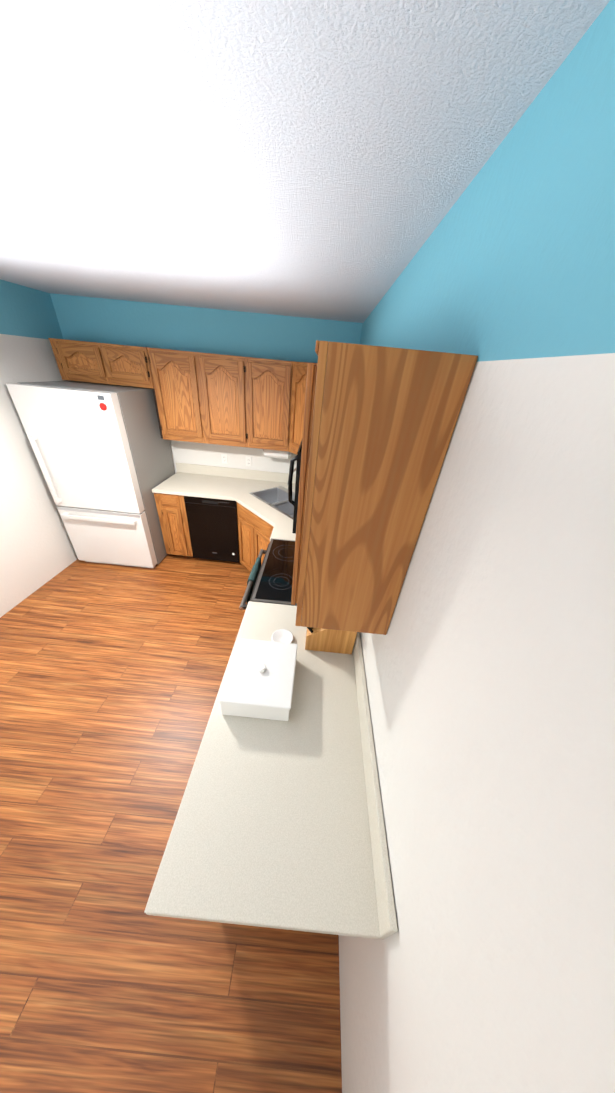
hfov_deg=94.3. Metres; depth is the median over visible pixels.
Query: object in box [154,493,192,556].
base cabinet
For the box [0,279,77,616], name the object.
wall
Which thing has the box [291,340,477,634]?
upper cabinet
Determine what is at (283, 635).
spoon rest
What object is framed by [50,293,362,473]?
wall
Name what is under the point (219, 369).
upper cabinet
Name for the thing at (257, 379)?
upper cabinet
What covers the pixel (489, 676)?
wall
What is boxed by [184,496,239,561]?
dishwasher
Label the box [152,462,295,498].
countertop
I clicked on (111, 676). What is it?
floor
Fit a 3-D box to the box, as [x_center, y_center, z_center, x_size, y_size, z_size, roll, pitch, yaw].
[-0.204,0.578,1.277,0.290,0.132,0.314,6,32,0]
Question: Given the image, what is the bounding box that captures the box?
[218,638,297,720]
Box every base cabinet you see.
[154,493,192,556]
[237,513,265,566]
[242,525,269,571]
[266,525,273,549]
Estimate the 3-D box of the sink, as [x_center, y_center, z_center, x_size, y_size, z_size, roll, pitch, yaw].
[-0.236,-0.427,3.175,0.460,0.176,0.800,-22,41,-37]
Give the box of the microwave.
[288,440,301,533]
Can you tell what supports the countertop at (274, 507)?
on the base cabinet at (268, 535)
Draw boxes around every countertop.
[144,601,397,939]
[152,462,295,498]
[220,486,295,540]
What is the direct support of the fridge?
on the floor
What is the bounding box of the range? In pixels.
[239,538,296,609]
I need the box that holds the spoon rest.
[272,629,292,642]
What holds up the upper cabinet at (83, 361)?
attached to the wall at (190, 329)
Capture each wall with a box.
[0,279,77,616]
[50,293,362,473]
[339,0,614,1092]
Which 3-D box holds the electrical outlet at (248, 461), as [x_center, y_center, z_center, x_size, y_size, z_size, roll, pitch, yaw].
[-0.726,-1.049,3.522,0.072,0.116,0.009,6,32,0]
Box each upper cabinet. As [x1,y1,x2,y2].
[48,338,147,387]
[140,347,207,443]
[200,352,239,446]
[232,356,279,449]
[276,360,299,452]
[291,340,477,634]
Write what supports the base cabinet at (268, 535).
on the floor
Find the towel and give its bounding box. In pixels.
[246,557,261,609]
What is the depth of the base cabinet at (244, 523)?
3.13 m
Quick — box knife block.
[305,627,356,653]
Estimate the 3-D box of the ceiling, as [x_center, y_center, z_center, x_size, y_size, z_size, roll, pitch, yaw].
[-1.112,-1.136,0.797,3.260,0.060,4.800,6,32,0]
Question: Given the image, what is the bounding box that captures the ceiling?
[0,0,609,322]
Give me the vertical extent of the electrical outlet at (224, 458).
0.116 m
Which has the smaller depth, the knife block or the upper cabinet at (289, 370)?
the knife block
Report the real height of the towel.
0.386 m
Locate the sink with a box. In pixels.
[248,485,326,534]
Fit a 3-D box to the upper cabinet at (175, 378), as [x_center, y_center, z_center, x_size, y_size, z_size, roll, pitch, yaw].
[-1.305,-1.581,3.033,0.541,0.830,0.348,6,32,0]
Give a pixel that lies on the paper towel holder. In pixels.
(276, 454)
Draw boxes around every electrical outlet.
[221,454,227,463]
[246,456,251,466]
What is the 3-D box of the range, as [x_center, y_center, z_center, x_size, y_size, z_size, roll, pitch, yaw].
[-0.096,0.415,2.256,0.738,1.225,0.768,6,32,0]
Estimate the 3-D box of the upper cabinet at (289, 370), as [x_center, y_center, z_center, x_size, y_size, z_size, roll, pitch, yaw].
[0.108,-1.365,2.905,0.691,0.830,0.633,6,32,0]
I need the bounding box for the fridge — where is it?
[6,381,174,567]
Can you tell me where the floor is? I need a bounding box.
[0,554,341,1092]
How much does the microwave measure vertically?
0.424 m
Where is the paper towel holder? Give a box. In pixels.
[262,449,290,458]

